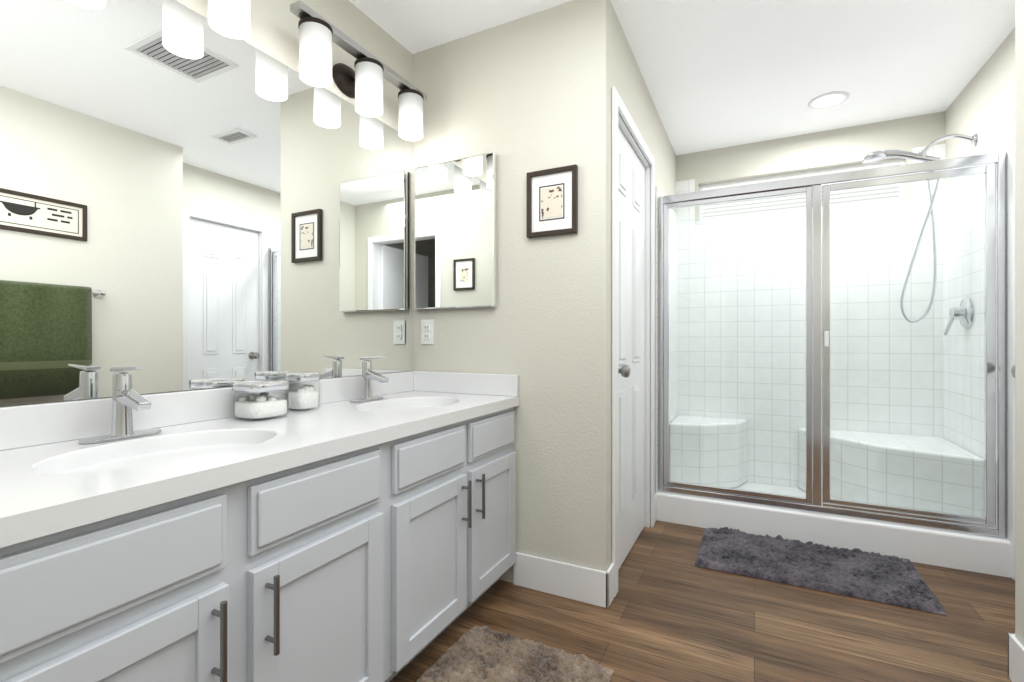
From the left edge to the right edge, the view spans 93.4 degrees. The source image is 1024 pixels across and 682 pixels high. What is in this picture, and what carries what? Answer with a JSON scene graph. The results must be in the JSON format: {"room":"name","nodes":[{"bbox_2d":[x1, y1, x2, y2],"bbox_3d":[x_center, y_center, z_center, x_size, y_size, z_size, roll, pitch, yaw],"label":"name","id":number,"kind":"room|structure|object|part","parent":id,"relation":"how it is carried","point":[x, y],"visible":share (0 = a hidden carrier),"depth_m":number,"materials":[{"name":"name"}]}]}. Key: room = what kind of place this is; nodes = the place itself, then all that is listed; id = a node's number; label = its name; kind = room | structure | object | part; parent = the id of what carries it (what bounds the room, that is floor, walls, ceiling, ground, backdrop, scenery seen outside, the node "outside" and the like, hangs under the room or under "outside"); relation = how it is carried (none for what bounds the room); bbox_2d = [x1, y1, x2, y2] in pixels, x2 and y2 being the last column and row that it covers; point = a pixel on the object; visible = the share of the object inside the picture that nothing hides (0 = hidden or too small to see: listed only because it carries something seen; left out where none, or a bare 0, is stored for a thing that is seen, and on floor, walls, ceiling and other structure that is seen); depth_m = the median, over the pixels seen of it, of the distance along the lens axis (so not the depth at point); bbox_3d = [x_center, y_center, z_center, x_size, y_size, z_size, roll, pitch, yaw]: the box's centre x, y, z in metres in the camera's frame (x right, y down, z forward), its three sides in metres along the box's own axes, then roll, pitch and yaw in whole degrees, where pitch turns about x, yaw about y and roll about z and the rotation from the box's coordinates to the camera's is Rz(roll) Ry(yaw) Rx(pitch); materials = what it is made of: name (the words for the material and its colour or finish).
{"room":"bathroom","nodes":[
{"label":"bathroom","id":0,"kind":"room"},
{"bbox_2d":[0,0,412,406],"bbox_3d":[-1.317,-0.170,0.786,0.100,2.440,3.720,0,0,27],"label":"wall","id":1,"kind":"structure","parent":0,"point":[274,31],"depth_m":1.90,"materials":[{"name":"white paint"}]},
{"bbox_2d":[0,0,412,405],"bbox_3d":[-0.895,-0.413,1.506,0.005,1.113,1.846,0,0,27],"label":"mirror","id":2,"kind":"object","parent":1,"relation":"attached to","point":[190,199],"visible":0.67,"depth_m":1.38,"materials":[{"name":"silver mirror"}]},
{"bbox_2d":[208,0,249,38],"bbox_3d":[-0.964,-1.015,1.181,0.175,0.214,0.690,0,0,27],"label":"sconce","id":3,"kind":"object","parent":1,"relation":"attached to","point":[229,18],"visible":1,"depth_m":1.39,"materials":[{"name":"white glass"}]},
{"bbox_2d":[290,0,426,140],"bbox_3d":[-0.593,-1.015,1.919,0.175,0.214,0.690,0,0,27],"label":"sconce","id":4,"kind":"object","parent":1,"relation":"attached to","point":[362,84],"visible":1,"depth_m":1.85,"materials":[{"name":"white glass"}]},
{"bbox_2d":[413,0,612,582],"bbox_3d":[-0.033,-0.170,2.166,0.955,2.440,0.100,0,0,27],"label":"wall","id":5,"kind":"structure","parent":0,"point":[522,97],"depth_m":2.02,"materials":[{"name":"white paint"}]},
{"bbox_2d":[421,320,433,343],"bbox_3d":[-0.404,-0.043,2.291,0.072,0.116,0.008,0,0,27],"label":"electrical outlet plate","id":6,"kind":"object","parent":5,"relation":"attached to","point":[427,331],"visible":1,"depth_m":2.29,"materials":[{"name":"white plastic"}]},
{"bbox_2d":[415,152,496,309],"bbox_3d":[-0.265,-0.487,2.209,0.433,0.675,0.029,0,0,27],"label":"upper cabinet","id":7,"kind":"object","parent":5,"relation":"attached to","point":[455,233],"visible":0.98,"depth_m":2.19,"materials":[{"name":"silver metal"}]},
{"bbox_2d":[527,164,577,237],"bbox_3d":[0.164,-0.575,1.998,0.222,0.275,0.021,0,0,27],"label":"picture","id":8,"kind":"object","parent":5,"relation":"attached to","point":[552,201],"visible":0.98,"depth_m":1.99,"materials":[{"name":"brown"}]},
{"bbox_2d":[541,185,562,218],"bbox_3d":[0.165,-0.575,1.998,0.092,0.125,0.001,0,0,27],"label":"art","id":9,"kind":"object","parent":8,"relation":"attached to","point":[551,195],"depth_m":2.00,"materials":[{"name":"beige paper"}]},
{"bbox_2d":[613,8,675,525],"bbox_3d":[0.816,-0.170,2.903,0.100,2.440,1.980,0,0,27],"label":"wall","id":10,"kind":"structure","parent":0,"point":[629,84],"depth_m":2.67,"materials":[{"name":"white paint"}]},
{"bbox_2d":[612,87,654,596],"bbox_3d":[0.582,0.004,2.385,0.145,2.092,0.884,0,0,27],"label":"door frame","id":11,"kind":"structure","parent":10,"relation":"attached to","point":[631,344],"depth_m":2.41,"materials":[{"name":"white wood"}]},
{"bbox_3d":[0.474,0.130,2.092,0.074,0.064,0.064,0,0,27],"label":"knob","id":12,"kind":"part","parent":11,"relation":"part of","materials":[{"name":"grey metal"}]},
{"bbox_2d":[656,186,677,491],"bbox_3d":[1.044,0.035,3.229,0.011,1.910,0.828,0,0,27],"label":"shower wall tile","id":13,"kind":"structure","parent":10,"relation":"attached to","point":[672,277],"depth_m":3.34,"materials":[{"name":"white tile"}]},
{"bbox_2d":[513,497,1023,681],"bbox_3d":[0.691,0.980,1.264,1.959,0.140,2.917,0,0,27],"label":"baseboard","id":14,"kind":"structure","parent":10,"relation":"attached to","point":[576,582],"depth_m":1.95,"materials":[{"name":"white wood"}]},
{"bbox_2d":[349,0,1014,154],"bbox_3d":[0.673,-1.420,1.805,2.820,0.060,4.070,0,0,27],"label":"ceiling","id":15,"kind":"structure","parent":0,"point":[716,74],"depth_m":2.31,"materials":[{"name":"white paint"}]},
{"bbox_2d":[808,91,848,108],"bbox_3d":[1.822,-1.385,2.777,0.200,0.009,0.200,0,0,27],"label":"recessed light","id":16,"kind":"object","parent":15,"relation":"in","point":[828,100],"visible":0.94,"depth_m":2.77,"materials":[{"name":"white plastic"}]},
{"bbox_2d":[389,520,1014,681],"bbox_3d":[0.307,1.080,1.077,2.820,0.060,5.700,0,0,27],"label":"floor","id":17,"kind":"structure","parent":0,"point":[672,613],"depth_m":1.77,"materials":[{"name":"brown wood"}]},
{"bbox_2d":[0,371,518,681],"bbox_3d":[-0.630,0.597,1.363,0.603,0.904,1.864,0,0,27],"label":"bathroom vanity","id":18,"kind":"object","parent":17,"relation":"on","point":[205,536],"visible":1,"depth_m":1.09,"materials":[{"name":"light gray painted wood"},{"name":"dark satin nickel"}]},
{"bbox_2d":[78,366,161,443],"bbox_3d":[-0.926,0.149,1.171,0.131,0.176,0.170,0,0,27],"label":"faucet","id":19,"kind":"object","parent":18,"relation":"on","point":[126,398],"visible":0.96,"depth_m":1.17,"materials":[{"name":"silver metal"}]},
{"bbox_2d":[231,379,290,421],"bbox_3d":[-0.777,0.180,1.493,0.140,0.114,0.140,0,0,27],"label":"jar","id":20,"kind":"object","parent":18,"relation":"on","point":[263,404],"visible":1,"depth_m":1.45,"materials":[{"name":"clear glass"}]},
{"bbox_3d":[-0.777,0.138,1.493,0.130,0.028,0.130,0,0,27],"label":"lid","id":21,"kind":"part","parent":20,"relation":"part of","materials":[{"name":"silver metal"}]},
{"bbox_2d":[284,372,320,411],"bbox_3d":[-0.723,0.173,1.668,0.100,0.128,0.100,0,0,27],"label":"jar","id":22,"kind":"object","parent":18,"relation":"on","point":[305,396],"visible":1,"depth_m":1.64,"materials":[{"name":"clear glass"}]},
{"bbox_3d":[-0.723,0.123,1.668,0.093,0.028,0.093,0,0,27],"label":"lid","id":23,"kind":"part","parent":22,"relation":"part of","materials":[{"name":"silver metal"}]},
{"bbox_2d":[349,356,388,401],"bbox_3d":[-0.549,0.149,1.921,0.131,0.176,0.170,0,0,27],"label":"faucet","id":24,"kind":"object","parent":18,"relation":"on","point":[369,375],"visible":1,"depth_m":1.92,"materials":[{"name":"silver metal"}]},
{"bbox_2d":[416,626,613,681],"bbox_3d":[-0.075,1.026,1.325,0.530,0.044,0.745,0,0,27],"label":"area rug","id":25,"kind":"object","parent":17,"relation":"on","point":[480,654],"visible":1,"depth_m":1.53,"materials":[{"name":"beige fabric"}]},
{"bbox_2d":[694,527,947,615],"bbox_3d":[1.369,1.027,2.265,0.915,0.042,0.501,0,0,27],"label":"area rug","id":26,"kind":"object","parent":17,"relation":"on","point":[875,577],"visible":1,"depth_m":2.19,"materials":[{"name":"grey fabric"}]},
{"bbox_2d":[655,415,1010,577],"bbox_3d":[1.723,0.799,2.864,1.551,0.499,0.866,0,0,27],"label":"shower pan","id":27,"kind":"object","parent":17,"relation":"on","point":[990,555],"visible":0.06,"depth_m":2.60,"materials":[{"name":"white plastic"}]},
{"bbox_2d":[658,152,1006,537],"bbox_3d":[1.556,0.017,2.531,1.527,1.744,0.062,0,0,27],"label":"shower door","id":28,"kind":"structure","parent":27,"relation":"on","point":[992,168],"depth_m":2.47,"materials":[{"name":"clear glass"}]},
{"bbox_3d":[1.625,-0.010,2.496,0.020,0.080,0.062,0,0,27],"label":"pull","id":29,"kind":"part","parent":28,"relation":"part of","materials":[{"name":"white plastic"}]},
{"bbox_2d":[676,111,944,486],"bbox_3d":[1.996,-0.170,3.295,1.655,2.440,0.120,0,0,27],"label":"wall","id":30,"kind":"structure","parent":0,"point":[852,145],"depth_m":3.23,"materials":[{"name":"white paint"}]},
{"bbox_2d":[695,158,911,224],"bbox_3d":[1.931,-1.004,3.306,1.260,0.309,0.107,0,0,27],"label":"window","id":31,"kind":"structure","parent":30,"relation":"in","point":[901,161],"depth_m":3.28,"materials":[{"name":"white"}]},
{"bbox_2d":[702,163,899,219],"bbox_3d":[1.959,-1.020,3.361,1.216,0.276,0.005,0,0,27],"label":"window blinds","id":32,"kind":"object","parent":31,"relation":"attached to","point":[735,205],"depth_m":3.37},
{"bbox_2d":[676,143,945,487],"bbox_3d":[1.921,-0.100,3.258,1.553,2.180,0.011,0,0,27],"label":"shower wall tile","id":33,"kind":"structure","parent":30,"relation":"attached to","point":[688,186],"depth_m":3.25,"materials":[{"name":"white tile"}]},
{"bbox_2d":[945,28,1014,185],"bbox_3d":[2.270,-0.170,2.110,0.100,2.440,1.750,0,0,27],"label":"wall","id":34,"kind":"structure","parent":0,"point":[982,102],"depth_m":2.41,"materials":[{"name":"white paint"}]},
{"bbox_2d":[943,137,1007,538],"bbox_3d":[2.421,0.035,2.537,0.011,1.910,0.828,0,0,27],"label":"shower wall tile","id":35,"kind":"structure","parent":34,"relation":"attached to","point":[1002,146],"depth_m":2.60,"materials":[{"name":"white tile"}]},
{"bbox_2d":[862,133,977,334],"bbox_3d":[2.216,-0.563,2.658,0.483,1.064,0.186,0,0,21],"label":"fitting","id":36,"kind":"object","parent":35,"relation":"attached to","point":[878,156],"visible":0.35,"depth_m":2.60,"materials":[{"name":"silver metal"}]},
{"bbox_2d":[1008,103,1014,579],"bbox_3d":[2.094,0.004,1.812,0.145,2.092,0.744,0,0,27],"label":"door frame","id":37,"kind":"structure","parent":34,"relation":"attached to","point":[1011,324],"depth_m":2.13,"materials":[{"name":"white wood"}]},
{"bbox_3d":[2.170,0.130,2.043,0.074,0.064,0.064,0,0,27],"label":"knob","id":38,"kind":"part","parent":37,"relation":"part of","materials":[{"name":"grey metal"}]},
{"bbox_2d":[1015,0,1023,645],"bbox_3d":[1.716,-0.170,1.353,0.410,2.440,0.100,0,0,27],"label":"wall","id":39,"kind":"structure","parent":0,"point":[1019,320],"depth_m":1.47,"materials":[{"name":"white paint"}]}
]}

